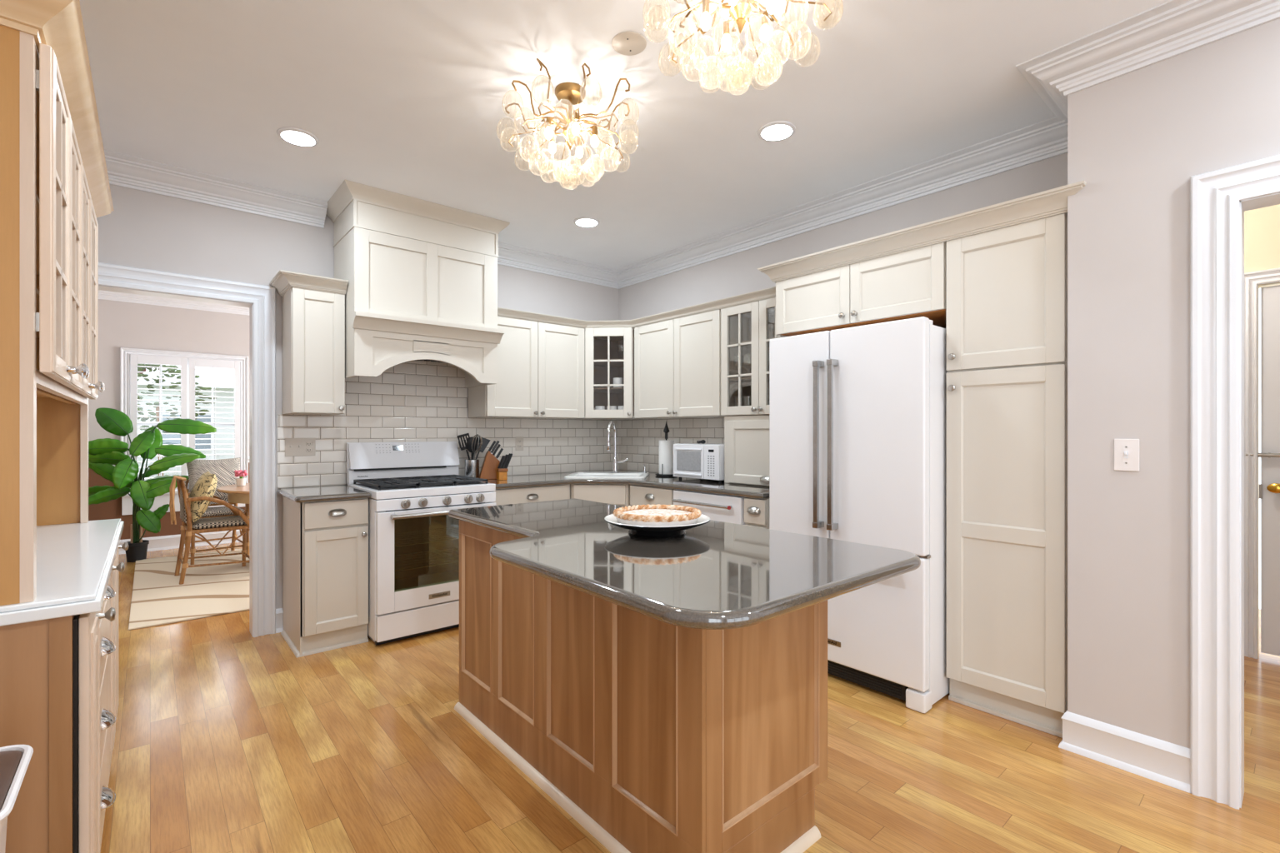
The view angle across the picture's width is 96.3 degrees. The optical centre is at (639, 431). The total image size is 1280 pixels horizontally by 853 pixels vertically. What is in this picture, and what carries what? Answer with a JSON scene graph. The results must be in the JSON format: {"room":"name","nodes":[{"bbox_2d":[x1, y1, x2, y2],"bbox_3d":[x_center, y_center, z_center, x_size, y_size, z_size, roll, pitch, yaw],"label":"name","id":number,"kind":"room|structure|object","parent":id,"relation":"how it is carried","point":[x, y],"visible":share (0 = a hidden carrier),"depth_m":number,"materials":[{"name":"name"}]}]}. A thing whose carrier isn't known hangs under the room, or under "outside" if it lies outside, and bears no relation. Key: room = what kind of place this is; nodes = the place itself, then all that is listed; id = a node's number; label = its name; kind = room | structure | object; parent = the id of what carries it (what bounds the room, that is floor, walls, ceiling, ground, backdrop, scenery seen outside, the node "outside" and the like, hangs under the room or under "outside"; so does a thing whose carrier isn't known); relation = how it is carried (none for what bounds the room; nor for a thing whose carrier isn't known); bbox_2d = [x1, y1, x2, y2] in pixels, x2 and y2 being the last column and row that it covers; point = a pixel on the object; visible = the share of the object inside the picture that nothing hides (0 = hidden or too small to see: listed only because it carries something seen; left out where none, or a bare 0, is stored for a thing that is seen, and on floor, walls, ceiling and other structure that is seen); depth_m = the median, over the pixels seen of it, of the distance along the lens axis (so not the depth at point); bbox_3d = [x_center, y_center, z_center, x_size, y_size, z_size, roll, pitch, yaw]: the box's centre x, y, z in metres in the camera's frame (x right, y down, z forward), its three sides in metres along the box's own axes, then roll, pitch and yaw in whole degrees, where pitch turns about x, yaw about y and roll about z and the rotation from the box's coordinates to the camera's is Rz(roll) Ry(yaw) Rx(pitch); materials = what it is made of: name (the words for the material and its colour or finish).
{"room":"kitchen","nodes":[
{"label":"kitchen","id":0,"kind":"room"},
{"bbox_2d":[88,299,249,539],"bbox_3d":[-4.358,-0.105,6.865,4.900,2.740,0.120,0,0,-41],"label":"wall","id":1,"kind":"structure","parent":0,"point":[121,324],"depth_m":6.05,"materials":[{"name":"paint"}]},
{"bbox_2d":[118,529,242,554],"bbox_3d":[-3.132,1.192,5.447,4.680,0.145,3.630,0,0,-41],"label":"baseboard","id":2,"kind":"structure","parent":1,"relation":"attached to","point":[172,542],"depth_m":6.19,"materials":[{"name":"white paint"}]},
{"bbox_2d":[121,490,244,515],"bbox_3d":[-4.947,0.752,6.270,1.150,0.225,0.100,0,0,-41],"label":"trim","id":3,"kind":"structure","parent":1,"relation":"attached to","point":[127,502],"depth_m":6.10,"materials":[{"name":"white paint"}]},
{"bbox_2d":[120,347,248,493],"bbox_3d":[-4.944,-0.112,6.266,1.096,1.513,0.030,0,0,-41],"label":"trim","id":4,"kind":"structure","parent":1,"relation":"attached to","point":[125,352],"depth_m":6.30,"materials":[{"name":"white paint"}]},
{"bbox_2d":[137,359,234,490],"bbox_3d":[-4.999,-0.075,6.330,0.950,1.480,0.060,0,0,-41],"label":"window","id":5,"kind":"structure","parent":1,"relation":"in","point":[161,366],"depth_m":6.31,"materials":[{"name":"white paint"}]},
{"bbox_2d":[130,354,187,489],"bbox_3d":[-5.120,-0.090,6.106,0.465,1.430,0.068,0,0,-41],"label":"window shutter","id":6,"kind":"object","parent":5,"relation":"attached to","point":[135,359],"visible":0.56,"depth_m":6.08,"materials":[{"name":"white paint"}]},
{"bbox_2d":[188,358,239,484],"bbox_3d":[-4.758,-0.090,6.415,0.463,1.430,0.068,0,0,-41],"label":"window shutter","id":7,"kind":"object","parent":5,"relation":"attached to","point":[192,362],"visible":0.65,"depth_m":6.41,"materials":[{"name":"white paint"}]},
{"bbox_2d":[96,184,618,609],"bbox_3d":[-1.731,-0.105,4.178,4.160,2.740,0.120,0,0,-41],"label":"wall","id":8,"kind":"structure","parent":0,"point":[146,230],"depth_m":3.53,"materials":[{"name":"paint"}]},
{"bbox_2d":[98,290,249,315],"bbox_3d":[-3.132,-1.410,5.447,4.680,0.130,3.630,0,0,-41],"label":"trim","id":9,"kind":"structure","parent":8,"relation":"attached to","point":[104,295],"depth_m":6.15,"materials":[{"name":"white paint"}]},
{"bbox_2d":[98,262,275,637],"bbox_3d":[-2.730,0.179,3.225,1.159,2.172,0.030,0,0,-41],"label":"trim","id":10,"kind":"structure","parent":8,"relation":"attached to","point":[262,297],"depth_m":3.54,"materials":[{"name":"white paint"}]},
{"bbox_2d":[104,150,327,228],"bbox_3d":[-2.592,-1.410,3.271,1.432,0.130,0.140,0,0,-41],"label":"trim","id":11,"kind":"structure","parent":8,"relation":"attached to","point":[125,171],"depth_m":3.35,"materials":[{"name":"white paint"}]},
{"bbox_2d":[275,608,283,633],"bbox_3d":[-2.276,1.192,3.616,0.039,0.145,0.026,0,0,-41],"label":"baseboard","id":12,"kind":"structure","parent":8,"relation":"attached to","point":[279,612],"depth_m":3.61,"materials":[{"name":"white paint"}]},
{"bbox_2d":[269,270,348,414],"bbox_3d":[-2.055,-0.518,3.551,0.360,0.817,0.398,0,0,-41],"label":"upper cabinet","id":13,"kind":"object","parent":8,"relation":"attached to","point":[313,306],"visible":1,"depth_m":3.48,"materials":[{"name":"beige paint"}]},
{"bbox_2d":[326,180,509,388],"bbox_3d":[-1.498,-0.905,3.903,1.064,1.137,0.585,0,0,-41],"label":"range hood","id":14,"kind":"object","parent":8,"relation":"attached to","point":[421,275],"visible":0.98,"depth_m":3.68,"materials":[{"name":"beige paint"}]},
{"bbox_2d":[352,311,504,344],"bbox_3d":[-1.333,-0.664,3.710,0.956,0.088,0.078,0,0,-41],"label":"mantel shelf","id":15,"kind":"object","parent":14,"relation":"attached to","point":[362,322],"depth_m":3.67,"materials":[{"name":"beige paint"}]},
{"bbox_2d":[277,360,618,488],"bbox_3d":[-1.247,-0.087,4.508,2.740,0.895,0.008,0,0,-41],"label":"tiled wall","id":16,"kind":"structure","parent":8,"relation":"attached to","point":[411,401],"depth_m":4.22,"materials":[{"name":"white tile"}]},
{"bbox_2d":[285,438,315,456],"bbox_3d":[-2.186,0.100,3.690,0.172,0.116,0.014,0,0,-41],"label":"switch plate","id":17,"kind":"object","parent":16,"relation":"attached to","point":[293,447],"visible":1,"depth_m":3.69,"materials":[{"name":"white plastic"}]},
{"bbox_2d":[468,315,584,419],"bbox_3d":[-0.882,-0.487,4.579,0.876,0.755,0.353,0,0,-41],"label":"upper cabinet","id":18,"kind":"object","parent":8,"relation":"attached to","point":[541,365],"visible":0.91,"depth_m":4.45,"materials":[{"name":"beige paint"}]},
{"bbox_2d":[497,286,775,328],"bbox_3d":[0.036,-0.884,4.246,2.172,0.052,0.866,0,0,18],"label":"crown molding","id":19,"kind":"structure","parent":18,"relation":"attached to","point":[770,292],"depth_m":4.34,"materials":[{"name":"beige paint"}]},
{"bbox_2d":[574,327,654,419],"bbox_3d":[-0.236,-0.487,4.958,0.596,0.755,0.612,0,0,-41],"label":"upper cabinet","id":20,"kind":"object","parent":8,"relation":"attached to","point":[603,362],"visible":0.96,"depth_m":4.75,"materials":[{"name":"beige paint"}]},
{"bbox_2d":[594,359,624,367],"bbox_3d":[-0.238,-0.601,4.975,0.533,0.012,0.555,0,0,-42],"label":"shelf","id":21,"kind":"object","parent":20,"relation":"attached to","point":[597,364],"depth_m":5.05,"materials":[{"name":"white wood"}]},
{"bbox_2d":[594,387,624,393],"bbox_3d":[-0.238,-0.361,4.975,0.533,0.012,0.555,0,0,-42],"label":"shelf","id":22,"kind":"object","parent":20,"relation":"attached to","point":[597,390],"depth_m":4.93,"materials":[{"name":"white wood"}]},
{"bbox_2d":[79,0,1169,269],"bbox_3d":[0.311,-1.525,3.252,7.300,0.100,11.740,0,0,-41],"label":"ceiling","id":23,"kind":"structure","parent":0,"point":[407,97],"depth_m":2.53,"materials":[{"name":"paint"}]},
{"bbox_2d":[276,126,319,146],"bbox_3d":[-1.708,-1.470,2.865,0.184,0.010,0.184,0,0,-41],"label":"recessed light","id":24,"kind":"object","parent":23,"relation":"in","point":[294,136],"visible":1,"depth_m":2.86,"materials":[{"name":"white paint"}]},
{"bbox_2d":[497,58,637,189],"bbox_3d":[-0.294,-1.264,2.481,0.620,0.422,0.607,0,0,38],"label":"chandelier","id":25,"kind":"object","parent":23,"relation":"hanging from","point":[568,93],"visible":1,"depth_m":2.46,"materials":[{"name":"gold metal"}]},
{"bbox_2d":[546,116,564,129],"bbox_3d":[-0.352,-1.307,2.446,0.105,0.044,0.019,0,0,-37],"label":"socket","id":26,"kind":"object","parent":25,"relation":"attached to","point":[548,118],"depth_m":2.44,"materials":[{"name":"gold metal"}]},
{"bbox_2d":[550,132,562,143],"bbox_3d":[-0.356,-1.307,2.518,0.105,0.044,0.020,0,0,38],"label":"socket","id":27,"kind":"object","parent":25,"relation":"attached to","point":[552,137],"depth_m":2.53,"materials":[{"name":"gold metal"}]},
{"bbox_2d":[570,112,578,128],"bbox_3d":[-0.279,-1.307,2.427,0.020,0.044,0.105,0,0,-16],"label":"socket","id":28,"kind":"object","parent":25,"relation":"attached to","point":[575,115],"depth_m":2.38,"materials":[{"name":"gold metal"}]},
{"bbox_2d":[577,125,596,136],"bbox_3d":[-0.240,-1.307,2.484,0.104,0.044,0.019,0,0,-5],"label":"socket","id":29,"kind":"object","parent":25,"relation":"attached to","point":[594,127],"depth_m":2.48,"materials":[{"name":"gold metal"}]},
{"bbox_2d":[573,216,599,226],"bbox_3d":[-0.374,-1.470,4.024,0.184,0.010,0.184,0,0,-41],"label":"recessed light","id":30,"kind":"object","parent":23,"relation":"in","point":[583,221],"visible":1,"depth_m":4.02,"materials":[{"name":"white paint"}]},
{"bbox_2d":[611,31,646,55],"bbox_3d":[-0.041,-1.471,2.176,0.132,0.007,0.132,0,0,-41],"label":"cover plate","id":31,"kind":"object","parent":23,"relation":"attached to","point":[628,43],"visible":1,"depth_m":2.17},
{"bbox_2d":[645,0,841,95],"bbox_3d":[0.316,-1.264,1.757,0.620,0.422,0.607,0,0,6],"label":"chandelier","id":32,"kind":"object","parent":23,"relation":"hanging from","point":[740,10],"visible":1,"depth_m":1.80,"materials":[{"name":"gold metal"}]},
{"bbox_2d":[702,0,730,15],"bbox_3d":[0.245,-1.307,1.757,0.105,0.044,0.020,0,0,6],"label":"socket","id":33,"kind":"object","parent":32,"relation":"attached to","point":[705,2],"depth_m":1.76,"materials":[{"name":"gold metal"}]},
{"bbox_2d":[723,17,733,37],"bbox_3d":[0.288,-1.307,1.816,0.019,0.044,0.104,0,0,-11],"label":"socket","id":34,"kind":"object","parent":32,"relation":"attached to","point":[726,24],"depth_m":1.85,"materials":[{"name":"gold metal"}]},
{"bbox_2d":[750,10,768,27],"bbox_3d":[0.361,-1.307,1.788,0.104,0.044,0.019,0,0,-37],"label":"socket","id":35,"kind":"object","parent":32,"relation":"attached to","point":[764,21],"depth_m":1.81,"materials":[{"name":"gold metal"}]},
{"bbox_2d":[757,120,795,141],"bbox_3d":[0.670,-1.470,2.810,0.184,0.010,0.184,0,0,-41],"label":"recessed light","id":36,"kind":"object","parent":23,"relation":"in","point":[777,130],"visible":1,"depth_m":2.80,"materials":[{"name":"white paint"}]},
{"bbox_2d":[100,542,1279,852],"bbox_3d":[0.311,1.315,3.252,7.300,0.100,11.740,0,0,-41],"label":"floor","id":37,"kind":"structure","parent":0,"point":[227,740],"depth_m":2.15,"materials":[{"name":"brown wood"}]},
{"bbox_2d":[0,745,33,852],"bbox_3d":[-1.161,0.919,0.850,0.339,0.692,0.303,0,0,-41],"label":"waste bin","id":38,"kind":"object","parent":37,"relation":"on","point":[14,760],"visible":1,"depth_m":0.97,"materials":[{"name":"plastic"}]},
{"bbox_2d":[0,542,128,852],"bbox_3d":[-1.825,0.831,1.659,0.487,0.868,1.416,0,0,-41],"label":"base cabinet","id":39,"kind":"object","parent":37,"relation":"on","point":[59,677],"visible":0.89,"depth_m":1.23,"materials":[{"name":"brown wood"}]},
{"bbox_2d":[0,519,124,626],"bbox_3d":[-1.840,0.377,1.660,0.476,0.038,1.465,0,0,-41],"label":"countertop","id":40,"kind":"structure","parent":39,"relation":"on","point":[75,562],"depth_m":1.49,"materials":[{"name":"white stone"}]},
{"bbox_2d":[0,0,113,605],"bbox_3d":[-1.845,-0.279,1.646,0.436,1.272,1.554,0,0,-41],"label":"upper cabinet","id":41,"kind":"object","parent":40,"relation":"on","point":[55,187],"visible":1,"depth_m":1.24,"materials":[{"name":"brown wood"}]},
{"bbox_2d":[36,195,39,274],"bbox_3d":[-1.877,-0.601,1.618,0.310,0.012,1.368,0,0,-41],"label":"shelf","id":42,"kind":"object","parent":41,"relation":"attached to","point":[37,199],"depth_m":1.74,"materials":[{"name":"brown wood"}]},
{"bbox_2d":[36,288,39,338],"bbox_3d":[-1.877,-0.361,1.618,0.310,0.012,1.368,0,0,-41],"label":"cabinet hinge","id":43,"kind":"object","parent":41,"relation":"attached to","point":[37,292],"depth_m":1.60,"materials":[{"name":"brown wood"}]},
{"bbox_2d":[88,407,216,562],"bbox_3d":[-4.812,0.519,5.591,1.101,1.492,0.458,0,0,-28],"label":"potted plant","id":44,"kind":"object","parent":37,"relation":"on","point":[104,453],"visible":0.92,"depth_m":5.49,"materials":[{"name":"green plant"}]},
{"bbox_2d":[128,549,249,630],"bbox_3d":[-3.088,1.259,5.454,2.605,0.011,2.555,0,0,-41],"label":"area rug","id":45,"kind":"object","parent":37,"relation":"on","point":[158,598],"visible":0.44,"depth_m":4.50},
{"bbox_2d":[174,475,249,584],"bbox_3d":[-3.712,0.815,5.008,0.529,0.879,0.533,0,0,-43],"label":"rattan armchair","id":46,"kind":"object","parent":45,"relation":"on","point":[238,522],"visible":0.82,"depth_m":4.88,"materials":[{"name":"wicker"}]},
{"bbox_2d":[169,475,186,524],"bbox_3d":[-3.788,0.559,4.695,0.110,0.393,0.185,0,0,-41],"label":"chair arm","id":47,"kind":"object","parent":46,"relation":"on","point":[172,489],"visible":1,"depth_m":4.62,"materials":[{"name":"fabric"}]},
{"bbox_2d":[188,471,217,522],"bbox_3d":[-3.775,0.553,4.930,0.205,0.395,0.422,0,0,-44],"label":"throw pillow","id":48,"kind":"object","parent":46,"relation":"on","point":[206,485],"visible":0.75,"depth_m":4.81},
{"bbox_2d":[184,479,249,564],"bbox_3d":[-4.237,0.815,5.721,0.529,0.879,0.533,0,0,44],"label":"rattan armchair","id":49,"kind":"object","parent":45,"relation":"on","point":[217,512],"visible":0.24,"depth_m":5.69,"materials":[{"name":"wicker"}]},
{"bbox_2d":[186,457,239,500],"bbox_3d":[-4.296,0.490,5.793,0.170,0.434,0.452,0,0,43],"label":"throw pillow","id":50,"kind":"object","parent":49,"relation":"on","point":[223,469],"visible":0.59,"depth_m":5.78,"materials":[{"name":"grey fabric"}]},
{"bbox_2d":[216,483,249,504],"bbox_3d":[-3.337,0.884,5.594,1.280,0.737,1.280,0,0,-41],"label":"dining table","id":51,"kind":"object","parent":45,"relation":"on","point":[236,494],"visible":0.09,"depth_m":5.09,"materials":[{"name":"brown wood"}]},
{"bbox_2d":[234,470,247,485],"bbox_3d":[-3.803,0.440,5.462,0.102,0.149,0.104,0,0,-23],"label":"flower pot","id":52,"kind":"object","parent":51,"relation":"on","point":[240,482],"visible":1,"depth_m":5.43,"materials":[{"name":"white ceramic"}]},
{"bbox_2d":[280,495,368,657],"bbox_3d":[-1.938,0.831,3.513,0.376,0.868,0.605,0,0,-41],"label":"base cabinet","id":53,"kind":"object","parent":37,"relation":"on","point":[325,544],"visible":0.99,"depth_m":3.32,"materials":[{"name":"beige paint"}]},
{"bbox_2d":[276,485,370,503],"bbox_3d":[-1.942,0.378,3.507,0.391,0.036,0.606,0,0,-41],"label":"countertop","id":54,"kind":"structure","parent":53,"relation":"on","point":[299,495],"depth_m":3.37,"materials":[{"name":"grey stone"}]},
{"bbox_2d":[346,441,495,645],"bbox_3d":[-1.443,0.670,3.810,0.756,1.190,0.743,0,0,-41],"label":"range","id":55,"kind":"object","parent":37,"relation":"on","point":[413,487],"visible":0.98,"depth_m":3.67,"materials":[{"name":"white metal"}]},
{"bbox_2d":[347,481,495,499],"bbox_3d":[-1.460,0.365,3.831,0.756,0.067,0.648,0,0,-41],"label":"cooktop","id":56,"kind":"object","parent":55,"relation":"in","point":[378,490],"depth_m":3.59,"materials":[{"name":"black metal"}]},
{"bbox_2d":[375,502,495,615],"bbox_3d":[-1.400,0.768,3.761,0.748,0.604,0.612,0,0,-41],"label":"oven","id":57,"kind":"object","parent":55,"relation":"in","point":[417,546],"depth_m":3.64,"materials":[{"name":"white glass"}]},
{"bbox_2d":[494,484,569,505],"bbox_3d":[-0.955,0.831,4.343,0.666,0.868,0.628,0,0,-41],"label":"base cabinet","id":58,"kind":"object","parent":37,"relation":"on","point":[532,494],"visible":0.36,"depth_m":4.12,"materials":[{"name":"beige paint"}]},
{"bbox_2d":[570,484,629,506],"bbox_3d":[-0.271,0.831,4.715,0.850,0.868,0.836,0,0,-43],"label":"base cabinet","id":59,"kind":"object","parent":37,"relation":"on","point":[614,494],"visible":0.17,"depth_m":4.33,"materials":[{"name":"beige paint"}]},
{"bbox_2d":[481,470,769,499],"bbox_3d":[-0.105,0.378,4.056,1.589,0.036,2.160,0,0,-41],"label":"countertop","id":60,"kind":"structure","parent":59,"relation":"on","point":[706,486],"depth_m":4.09,"materials":[{"name":"grey stone"}]},
{"bbox_2d":[465,459,479,478],"bbox_3d":[-1.260,0.285,4.297,0.104,0.150,0.104,0,0,-41],"label":"utensil crock","id":61,"kind":"object","parent":60,"relation":"on","point":[472,467],"visible":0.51,"depth_m":4.25,"materials":[{"name":"metal"}]},
{"bbox_2d":[457,433,469,459],"bbox_3d":[-1.283,0.182,4.255,0.047,0.344,0.148,0,0,45],"label":"slotted spatula","id":62,"kind":"object","parent":61,"relation":"in","point":[463,447],"visible":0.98,"depth_m":4.24,"materials":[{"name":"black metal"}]},
{"bbox_2d":[465,437,477,459],"bbox_3d":[-1.260,0.199,4.269,0.076,0.308,0.081,0,0,-41],"label":"whisk","id":63,"kind":"object","parent":61,"relation":"in","point":[469,442],"visible":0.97,"depth_m":4.25,"materials":[{"name":"black metal"}]},
{"bbox_2d":[479,450,499,479],"bbox_3d":[-1.144,0.253,4.338,0.150,0.215,0.096,0,0,-20],"label":"knife block","id":64,"kind":"object","parent":60,"relation":"on","point":[488,470],"visible":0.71,"depth_m":4.29,"materials":[{"name":"brown wood"}]},
{"bbox_2d":[496,468,508,480],"bbox_3d":[-1.026,0.317,4.261,0.072,0.086,0.064,0,0,-29],"label":"knife block","id":65,"kind":"object","parent":60,"relation":"on","point":[502,474],"visible":1,"depth_m":4.24,"materials":[{"name":"brown wood"}]},
{"bbox_2d":[564,471,649,479],"bbox_3d":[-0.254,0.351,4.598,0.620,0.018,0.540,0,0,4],"label":"sink","id":66,"kind":"object","parent":60,"relation":"in","point":[579,475],"visible":0.98,"depth_m":4.59,"materials":[{"name":"white ceramic"}]},
{"bbox_2d":[605,420,628,472],"bbox_3d":[-0.215,0.128,4.742,0.235,0.427,0.123,0,0,-45],"label":"faucet","id":67,"kind":"object","parent":60,"relation":"on","point":[615,462],"visible":1,"depth_m":4.77,"materials":[{"name":"silver metal"}]},
{"bbox_2d":[655,421,673,476],"bbox_3d":[0.215,0.135,4.657,0.182,0.450,0.182,0,0,-41],"label":"paper towel holder","id":68,"kind":"object","parent":60,"relation":"on","point":[666,430],"visible":0.65,"depth_m":4.64,"materials":[{"name":"black metal"}]},
{"bbox_2d":[659,440,674,474],"bbox_3d":[0.215,0.207,4.657,0.124,0.272,0.124,0,0,-41],"label":"paper towel roll","id":69,"kind":"object","parent":68,"relation":"on","point":[666,447],"visible":0.96,"depth_m":4.60,"materials":[{"name":"white paper"}]},
{"bbox_2d":[673,443,724,482],"bbox_3d":[0.519,0.226,4.274,0.335,0.268,0.462,0,0,-41],"label":"microwave","id":70,"kind":"object","parent":60,"relation":"on","point":[706,461],"visible":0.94,"depth_m":4.14,"materials":[{"name":"white plastic"}]},
{"bbox_2d":[724,415,769,486],"bbox_3d":[0.874,0.126,3.862,0.347,0.466,0.586,0,0,-41],"label":"appliance garage","id":71,"kind":"object","parent":60,"relation":"on","point":[746,437],"visible":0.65,"depth_m":3.84,"materials":[{"name":"beige paint"}]},
{"bbox_2d":[454,520,827,852],"bbox_3d":[-0.093,0.834,2.239,0.664,0.863,1.544,0,0,-41],"label":"kitchen island","id":72,"kind":"object","parent":37,"relation":"on","point":[654,736],"visible":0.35,"depth_m":1.75,"materials":[{"name":"brown wood"}]},
{"bbox_2d":[448,498,920,629],"bbox_3d":[-0.107,0.382,2.106,0.962,0.038,1.883,0,0,-41],"label":"island countertop","id":73,"kind":"structure","parent":72,"relation":"on","point":[716,575],"depth_m":1.59,"materials":[{"name":"grey stone"}]},
{"bbox_2d":[604,514,709,537],"bbox_3d":[0.061,0.336,2.059,0.378,0.054,0.378,0,0,-41],"label":"serving plate","id":74,"kind":"object","parent":73,"relation":"on","point":[639,531],"visible":0.57,"depth_m":1.96,"materials":[{"name":"white ceramic"}]},
{"bbox_2d":[612,504,701,526],"bbox_3d":[0.062,0.308,2.059,0.317,0.057,0.317,0,0,-41],"label":"pie","id":75,"kind":"object","parent":74,"relation":"on","point":[658,515],"visible":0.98,"depth_m":1.99,"materials":[{"name":"beige food"}]},
{"bbox_2d":[630,485,675,506],"bbox_3d":[0.292,0.831,4.319,0.653,0.868,0.485,0,0,-41],"label":"base cabinet","id":76,"kind":"object","parent":37,"relation":"on","point":[639,495],"visible":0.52,"depth_m":4.11,"materials":[{"name":"beige paint"}]},
{"bbox_2d":[672,490,744,524],"bbox_3d":[0.626,0.832,3.886,0.668,0.866,0.603,0,0,-41],"label":"dishwasher","id":77,"kind":"object","parent":37,"relation":"on","point":[726,508],"visible":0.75,"depth_m":3.63,"materials":[{"name":"white metal"}]},
{"bbox_2d":[744,497,769,529],"bbox_3d":[0.903,0.831,3.604,0.653,0.868,0.165,0,0,-41],"label":"base cabinet","id":78,"kind":"object","parent":37,"relation":"on","point":[756,510],"visible":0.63,"depth_m":3.40,"materials":[{"name":"beige paint"}]},
{"bbox_2d":[769,316,949,713],"bbox_3d":[1.232,0.374,3.077,0.772,1.782,0.849,0,0,-41],"label":"refrigerator","id":79,"kind":"object","parent":37,"relation":"on","point":[857,415],"visible":0.58,"depth_m":2.73,"materials":[{"name":"white metal"}]},
{"bbox_2d":[946,212,1067,738],"bbox_3d":[1.767,0.182,2.663,0.553,2.165,0.470,0,0,-41],"label":"pantry cabinet","id":80,"kind":"object","parent":37,"relation":"on","point":[1007,287],"visible":0.92,"depth_m":2.49,"materials":[{"name":"beige paint"}]},
{"bbox_2d":[618,152,1067,473],"bbox_3d":[1.017,-0.105,4.073,0.120,2.740,3.610,0,0,-41],"label":"wall","id":81,"kind":"structure","parent":0,"point":[737,273],"depth_m":3.80,"materials":[{"name":"paint"}]},
{"bbox_2d":[618,417,724,473],"bbox_3d":[0.311,0.125,4.800,0.008,0.470,1.572,0,0,-41],"label":"tiled wall","id":82,"kind":"structure","parent":81,"relation":"attached to","point":[638,439],"depth_m":5.02,"materials":[{"name":"white tile"}]},
{"bbox_2d":[634,308,728,419],"bbox_3d":[0.362,-0.487,4.464,0.358,0.755,0.945,0,0,-41],"label":"upper cabinet","id":83,"kind":"object","parent":81,"relation":"attached to","point":[677,361],"visible":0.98,"depth_m":4.32,"materials":[{"name":"beige paint"}]},
{"bbox_2d":[720,296,777,415],"bbox_3d":[0.869,-0.487,3.871,0.358,0.755,0.602,0,0,-41],"label":"upper cabinet","id":84,"kind":"object","parent":81,"relation":"attached to","point":[747,329],"visible":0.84,"depth_m":3.96,"materials":[{"name":"beige paint"}]},
{"bbox_2d":[729,375,769,383],"bbox_3d":[0.895,-0.361,3.893,0.261,0.012,0.560,0,0,-41],"label":"shelf","id":85,"kind":"object","parent":84,"relation":"attached to","point":[732,380],"depth_m":4.03,"materials":[{"name":"white wood"}]},
{"bbox_2d":[729,336,774,349],"bbox_3d":[0.895,-0.611,3.893,0.261,0.012,0.560,0,0,-41],"label":"shelf","id":86,"kind":"object","parent":84,"relation":"attached to","point":[744,347],"depth_m":4.05,"materials":[{"name":"white wood"}]},
{"bbox_2d":[775,241,946,338],"bbox_3d":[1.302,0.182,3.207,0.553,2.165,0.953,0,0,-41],"label":"upper cabinet","id":87,"kind":"object","parent":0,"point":[912,283],"visible":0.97,"depth_m":2.99,"materials":[{"name":"beige paint"}]},
{"bbox_2d":[757,180,1086,282],"bbox_3d":[1.433,-0.932,3.013,0.585,0.085,1.578,0,0,-41],"label":"crown molding","id":88,"kind":"structure","parent":87,"relation":"attached to","point":[1053,202],"depth_m":2.68,"materials":[{"name":"beige paint"}]},
{"bbox_2d":[1067,17,1279,749],"bbox_3d":[3.250,-0.105,1.023,0.690,2.740,3.930,0,0,-41],"label":"wall","id":89,"kind":"structure","parent":0,"point":[1137,139],"depth_m":2.13,"materials":[{"name":"paint"}]},
{"bbox_2d":[497,0,1279,289],"bbox_3d":[0.758,-1.410,1.267,3.920,0.130,7.540,0,0,-41],"label":"trim","id":90,"kind":"structure","parent":89,"relation":"attached to","point":[1171,28],"depth_m":2.87,"materials":[{"name":"white paint"}]},
{"bbox_2d":[1058,710,1190,793],"bbox_3d":[1.817,1.192,2.164,0.046,0.145,0.384,0,0,-41],"label":"baseboard","id":91,"kind":"structure","parent":89,"relation":"attached to","point":[1167,763],"depth_m":2.14,"materials":[{"name":"white paint"}]},
{"bbox_2d":[1114,439,1139,471],"bbox_3d":[1.822,0.088,2.148,0.018,0.120,0.074,0,0,-41],"label":"light switch","id":92,"kind":"object","parent":89,"relation":"attached to","point":[1126,451],"visible":1,"depth_m":2.15,"materials":[{"name":"plastic"}]},
{"bbox_2d":[1190,155,1279,809],"bbox_3d":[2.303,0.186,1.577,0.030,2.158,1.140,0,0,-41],"label":"trim","id":93,"kind":"structure","parent":89,"relation":"attached to","point":[1216,196],"depth_m":1.96,"materials":[{"name":"white paint"}]},
{"bbox_2d":[1244,204,1279,657],"bbox_3d":[3.618,-0.105,3.094,0.120,2.740,4.000,0,0,-41],"label":"wall","id":94,"kind":"structure","parent":0,"point":[1262,226],"depth_m":3.20,"materials":[{"name":"paint"}]},
{"bbox_2d":[1244,267,1279,659],"bbox_3d":[3.707,0.186,2.874,0.030,2.158,0.976,0,0,-41],"label":"trim","id":95,"kind":"structure","parent":94,"relation":"attached to","point":[1252,279],"depth_m":3.21,"materials":[{"name":"white paint"}]},
{"bbox_2d":[1245,285,1279,656],"bbox_3d":[3.702,0.215,2.906,0.105,2.040,0.865,0,0,-41],"label":"door","id":96,"kind":"structure","parent":94,"relation":"in","point":[1269,487],"depth_m":3.17,"materials":[{"name":"white paint"}]},
{"label":"outside","id":97,"kind":"structure","parent":0,"visible":0},
{"bbox_3d":[-12.982,1.665,16.720,30.000,0.100,25.710,0,0,-41],"label":"ground","id":98,"kind":"structure","parent":97,"visible":0},
{"bbox_2d":[137,363,216,475],"bbox_3d":[-8.508,0.202,10.127,1.621,2.852,1.603,0,0,-41],"label":"leafy tree","id":99,"kind":"object","parent":98,"relation":"on","point":[139,368],"visible":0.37,"depth_m":10.11,"materials":[{"name":"plant"}]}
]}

